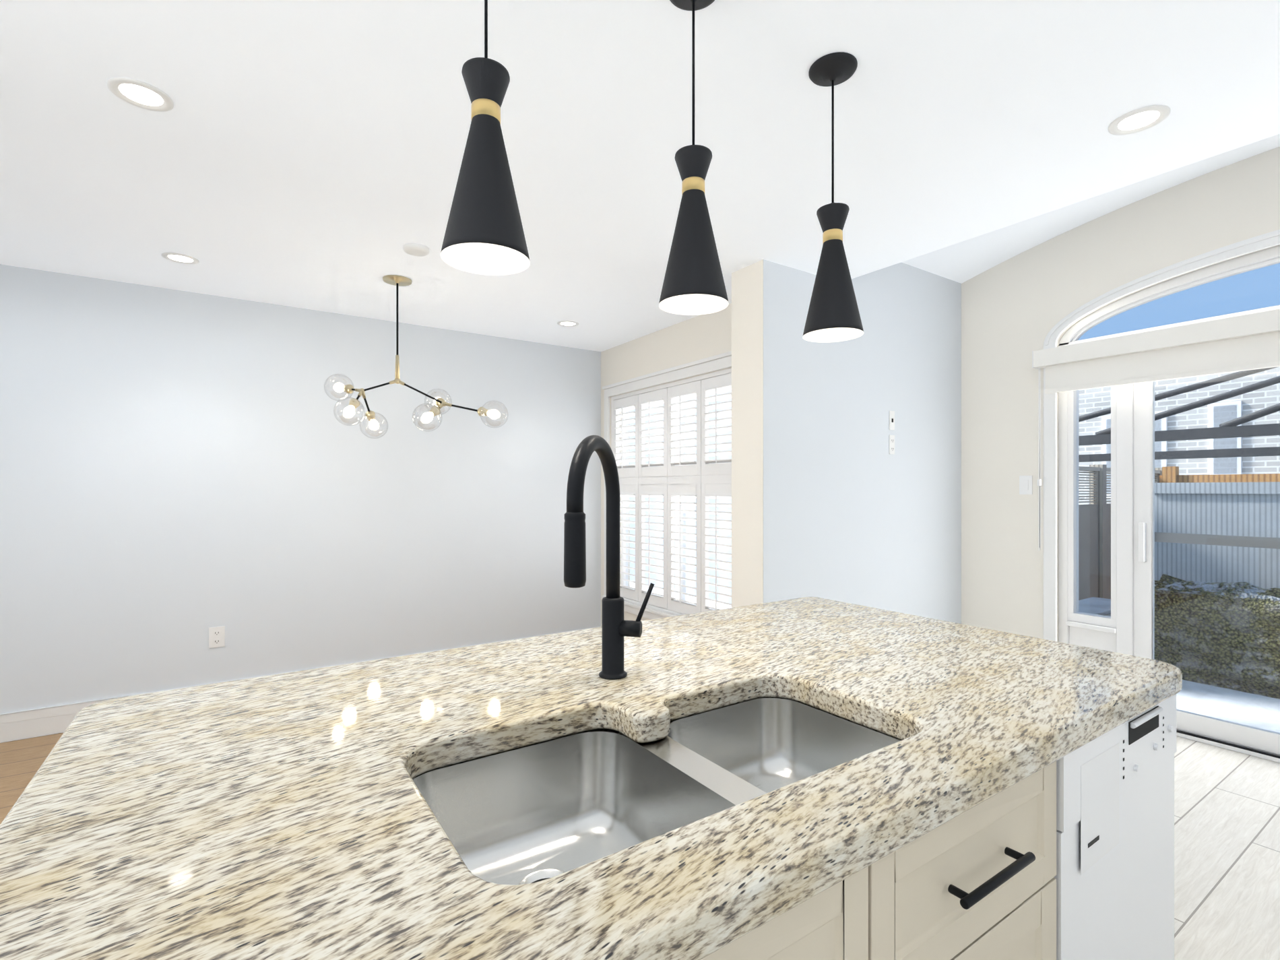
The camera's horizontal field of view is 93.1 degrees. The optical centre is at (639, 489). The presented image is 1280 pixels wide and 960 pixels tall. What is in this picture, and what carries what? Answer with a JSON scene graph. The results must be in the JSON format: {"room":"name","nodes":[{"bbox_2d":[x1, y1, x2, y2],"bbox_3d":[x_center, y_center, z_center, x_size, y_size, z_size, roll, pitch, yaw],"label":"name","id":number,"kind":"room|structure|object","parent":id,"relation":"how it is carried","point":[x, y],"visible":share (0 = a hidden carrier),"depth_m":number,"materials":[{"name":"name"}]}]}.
{"room":"kitchen","nodes":[
{"label":"kitchen","id":0,"kind":"room"},
{"bbox_2d":[0,264,600,715],"bbox_3d":[-2.573,0.075,3.873,5.650,2.530,0.200,0,0,-34],"label":"wall","id":1,"kind":"structure","parent":0,"point":[182,473],"depth_m":3.85,"materials":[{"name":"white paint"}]},
{"bbox_2d":[208,625,225,648],"bbox_3d":[-2.602,0.910,3.728,0.080,0.125,0.008,0,0,-34],"label":"outlet","id":2,"kind":"object","parent":1,"relation":"attached to","point":[216,636],"visible":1,"depth_m":3.73,"materials":[{"name":"white plastic"}]},
{"bbox_2d":[0,627,596,743],"bbox_3d":[-2.500,1.265,3.791,5.226,0.150,0.017,0,0,-34],"label":"baseboard","id":3,"kind":"structure","parent":1,"relation":"attached to","point":[23,725],"depth_m":3.29,"materials":[{"name":"white"}]},
{"bbox_2d":[0,732,1279,959],"bbox_3d":[-0.201,1.380,1.733,7.200,0.080,6.400,0,0,-34],"label":"floor","id":4,"kind":"structure","parent":0,"point":[1226,854],"depth_m":2.30,"materials":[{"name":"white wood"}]},
{"bbox_2d":[700,854,889,959],"bbox_3d":[-0.151,0.902,0.946,0.545,0.876,0.785,0,0,-34],"label":"base cabinet","id":5,"kind":"object","parent":4,"relation":"on","point":[849,919],"depth_m":0.74,"materials":[{"name":"beige paint"}]},
{"bbox_2d":[889,761,1056,959],"bbox_3d":[0.297,0.902,1.246,0.533,0.876,0.785,0,0,-34],"label":"base cabinet","id":6,"kind":"object","parent":4,"relation":"on","point":[978,882],"depth_m":0.93,"materials":[{"name":"beige paint"}]},
{"bbox_2d":[0,596,1182,959],"bbox_3d":[0.103,0.436,1.289,2.090,0.052,1.115,0,0,-34],"label":"countertop","id":7,"kind":"structure","parent":6,"relation":"on","point":[287,816],"depth_m":0.84,"materials":[{"name":"beige stone"}]},
{"bbox_2d":[563,435,654,679],"bbox_3d":[-0.069,0.150,1.242,0.271,0.518,0.202,0,0,-34],"label":"gooseneck faucet","id":8,"kind":"object","parent":7,"relation":"on","point":[616,628],"visible":1,"depth_m":1.31,"materials":[{"name":"black metal"}]},
{"bbox_2d":[412,697,902,885],"bbox_3d":[0.064,0.560,1.008,0.870,0.192,0.492,0,0,-34],"label":"double-bowl sink","id":9,"kind":"object","parent":7,"relation":"in","point":[536,812],"visible":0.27,"depth_m":1.10,"materials":[{"name":"silver metal"}]},
{"bbox_2d":[1053,693,1176,959],"bbox_3d":[0.835,0.904,1.464,0.590,0.871,0.581,0,0,-34],"label":"dishwasher","id":10,"kind":"object","parent":4,"relation":"on","point":[1114,876],"visible":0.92,"depth_m":1.22,"materials":[{"name":"white metal"}]},
{"bbox_2d":[0,0,1279,351],"bbox_3d":[-0.201,-1.525,1.733,7.200,0.670,6.400,0,0,-34],"label":"ceiling","id":11,"kind":"structure","parent":0,"point":[304,153],"depth_m":2.04,"materials":[{"name":"white paint"}]},
{"bbox_2d":[107,76,173,111],"bbox_3d":[-1.503,-1.186,1.827,0.156,0.006,0.156,0,0,-34],"label":"recessed light","id":12,"kind":"object","parent":11,"relation":"in","point":[141,94],"visible":1,"depth_m":1.82,"materials":[{"name":"white plastic"}]},
{"bbox_2d":[161,251,199,264],"bbox_3d":[-2.366,-1.186,3.122,0.156,0.006,0.156,0,0,-34],"label":"recessed light","id":13,"kind":"object","parent":11,"relation":"in","point":[180,258],"visible":1,"depth_m":3.12,"materials":[{"name":"white plastic"}]},
{"bbox_2d":[324,274,507,438],"bbox_3d":[-1.280,-0.743,3.469,0.879,0.892,0.702,0,0,-34],"label":"chandelier","id":14,"kind":"object","parent":11,"relation":"hanging from","point":[397,281],"visible":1,"depth_m":3.44,"materials":[{"name":"clear glass"}]},
{"bbox_2d":[402,243,429,256],"bbox_3d":[-1.103,-1.178,2.992,0.124,0.024,0.124,0,0,-34],"label":"smoke detector","id":15,"kind":"object","parent":11,"relation":"attached to","point":[417,249],"visible":1,"depth_m":2.96,"materials":[{"name":"white plastic"}]},
{"bbox_2d":[440,0,530,275],"bbox_3d":[-0.293,-0.812,1.153,0.165,0.754,0.165,0,0,-34],"label":"pendant light","id":16,"kind":"object","parent":11,"relation":"hanging from","point":[484,234],"visible":1,"depth_m":1.12,"materials":[{"name":"black metal"}]},
{"bbox_2d":[557,320,578,326],"bbox_3d":[-0.517,-1.186,4.354,0.156,0.006,0.156,0,0,-34],"label":"recessed light","id":17,"kind":"object","parent":11,"relation":"in","point":[567,323],"visible":1,"depth_m":4.36,"materials":[{"name":"white plastic"}]},
{"bbox_2d":[658,0,728,315],"bbox_3d":[0.127,-0.812,1.434,0.165,0.754,0.165,0,0,-34],"label":"pendant light","id":18,"kind":"object","parent":11,"relation":"hanging from","point":[693,283],"visible":1,"depth_m":1.40,"materials":[{"name":"black metal"}]},
{"bbox_2d":[803,51,863,342],"bbox_3d":[0.546,-0.812,1.716,0.165,0.754,0.165,0,0,-34],"label":"pendant light","id":19,"kind":"object","parent":11,"relation":"hanging from","point":[833,315],"visible":1,"depth_m":1.68,"materials":[{"name":"black metal"}]},
{"bbox_2d":[1108,105,1170,135],"bbox_3d":[1.607,-1.186,1.955,0.156,0.006,0.156,0,0,-34],"label":"recessed light","id":20,"kind":"object","parent":11,"relation":"in","point":[1139,120],"visible":1,"depth_m":1.95,"materials":[{"name":"white plastic"}]},
{"bbox_2d":[600,303,731,626],"bbox_3d":[0.319,0.075,4.455,0.200,2.530,2.060,0,0,-34],"label":"wall","id":21,"kind":"structure","parent":0,"point":[700,337],"depth_m":4.54,"materials":[{"name":"beige paint"}]},
{"bbox_2d":[601,350,731,619],"bbox_3d":[0.177,0.059,4.456,0.035,1.867,1.760,0,0,-34],"label":"window","id":22,"kind":"structure","parent":21,"relation":"in","point":[713,363],"depth_m":4.59,"materials":[{"name":"white wood"}]},
{"bbox_2d":[611,367,731,615],"bbox_3d":[0.206,0.070,4.476,0.079,1.702,1.600,0,0,-34],"label":"window shutters","id":23,"kind":"object","parent":22,"relation":"attached to","point":[702,479],"visible":0.79,"depth_m":4.41,"materials":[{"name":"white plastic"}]},
{"bbox_2d":[621,390,731,609],"bbox_3d":[0.304,0.070,4.541,0.050,1.700,1.600,0,0,-34],"label":"glazing","id":24,"kind":"object","parent":21,"relation":"in","point":[683,567],"visible":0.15,"depth_m":4.53,"materials":[{"name":"clear glass"}]},
{"bbox_2d":[731,259,961,623],"bbox_3d":[1.450,-0.060,3.830,2.120,2.800,0.240,0,0,-34],"label":"wall","id":25,"kind":"structure","parent":0,"point":[833,498],"depth_m":3.54,"materials":[{"name":"white paint"}]},
{"bbox_2d":[889,435,894,454],"bbox_3d":[1.561,-0.275,3.755,0.050,0.118,0.008,0,0,-34],"label":"outlet","id":26,"kind":"object","parent":25,"relation":"attached to","point":[891,444],"visible":1,"depth_m":3.75,"materials":[{"name":"white plastic"}]},
{"bbox_2d":[889,410,894,430],"bbox_3d":[1.561,-0.425,3.755,0.050,0.118,0.008,0,0,-34],"label":"light switch","id":27,"kind":"object","parent":25,"relation":"attached to","point":[891,420],"visible":1,"depth_m":3.75,"materials":[{"name":"white plastic"}]},
{"bbox_2d":[961,146,1279,642],"bbox_3d":[3.346,-0.186,2.730,0.200,3.053,3.700,0,0,-34],"label":"wall","id":28,"kind":"structure","parent":0,"point":[1015,309],"depth_m":3.85,"materials":[{"name":"beige paint"}]},
{"bbox_2d":[1019,475,1032,494],"bbox_3d":[2.458,-0.026,3.863,0.010,0.120,0.075,0,0,-34],"label":"light switch","id":29,"kind":"object","parent":28,"relation":"attached to","point":[1025,484],"visible":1,"depth_m":3.86,"materials":[{"name":"white plastic"}]},
{"bbox_2d":[1043,229,1279,641],"bbox_3d":[3.252,0.040,2.667,0.027,2.600,2.660,0,0,-34],"label":"door frame","id":30,"kind":"structure","parent":28,"relation":"in","point":[1268,240],"depth_m":3.71,"materials":[{"name":"white wood"}]},
{"bbox_2d":[1032,308,1279,550],"bbox_3d":[3.210,-0.236,2.639,0.087,1.231,2.708,0,0,-34],"label":"roller blind","id":31,"kind":"object","parent":30,"relation":"attached to","point":[1245,342],"visible":1,"depth_m":3.23,"materials":[{"name":"white fabric"}]},
{"bbox_2d":[1058,245,1279,763],"bbox_3d":[3.354,0.065,2.736,0.140,2.550,2.564,0,0,-34],"label":"patio door","id":32,"kind":"structure","parent":28,"relation":"in","point":[1128,625],"depth_m":3.45,"materials":[{"name":"white plastic"}]},
{"label":"outside","id":33,"kind":"structure","parent":0,"visible":0},
{"bbox_2d":[629,390,731,603],"bbox_3d":[1.000,-1.600,7.835,0.001,6.120,6.110,0,0,-34],"label":"sky","id":34,"kind":"structure","parent":33,"point":[692,553],"depth_m":8.28,"materials":[{"name":"white"}]},
{"bbox_2d":[629,582,1279,732],"bbox_3d":[6.986,1.475,6.502,13.150,0.170,21.000,0,0,-34],"label":"ground","id":35,"kind":"structure","parent":33,"point":[1256,715],"depth_m":3.93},
{"bbox_2d":[1078,596,1110,616],"bbox_3d":[3.841,1.234,5.400,2.000,0.309,0.440,0,0,-34],"label":"planter","id":36,"kind":"object","parent":35,"relation":"on","point":[1096,607],"depth_m":5.60,"materials":[{"name":"grey stone"}]},
{"bbox_2d":[1078,464,1162,600],"bbox_3d":[4.504,0.600,6.207,4.600,1.720,0.120,0,0,-34],"label":"fence","id":37,"kind":"object","parent":35,"relation":"on","point":[1097,523],"depth_m":6.38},
{"bbox_2d":[1078,366,1279,504],"bbox_3d":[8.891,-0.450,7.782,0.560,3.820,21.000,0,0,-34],"label":"house","id":38,"kind":"structure","parent":35,"relation":"on","point":[1213,416],"depth_m":8.65,"materials":[{"name":"brick"}]},
{"bbox_2d":[1078,366,1279,462],"bbox_3d":[4.844,-0.020,3.207,1.619,2.820,5.120,0,0,-34],"label":"pergola frame","id":39,"kind":"object","parent":35,"relation":"on","point":[1214,432],"depth_m":3.89,"materials":[{"name":"grey metal"}]},
{"bbox_2d":[1154,481,1279,588],"bbox_3d":[8.014,0.700,1.216,0.120,1.520,11.080,0,0,-34],"label":"fence","id":40,"kind":"object","parent":35,"relation":"on","point":[1206,528],"depth_m":5.40,"materials":[{"name":"grey metal"}]},
{"bbox_2d":[1154,573,1279,699],"bbox_3d":[6.021,1.102,2.241,0.886,0.831,6.724,0,0,-34],"label":"hedge","id":41,"kind":"object","parent":35,"relation":"on","point":[1235,632],"depth_m":4.39,"materials":[{"name":"green plant"}]},
{"bbox_2d":[1159,466,1279,483],"bbox_3d":[9.291,0.600,2.328,0.120,1.720,11.500,0,0,-34],"label":"fence","id":42,"kind":"object","parent":35,"relation":"on","point":[1202,479],"depth_m":6.70,"materials":[{"name":"brown wood"}]}
]}

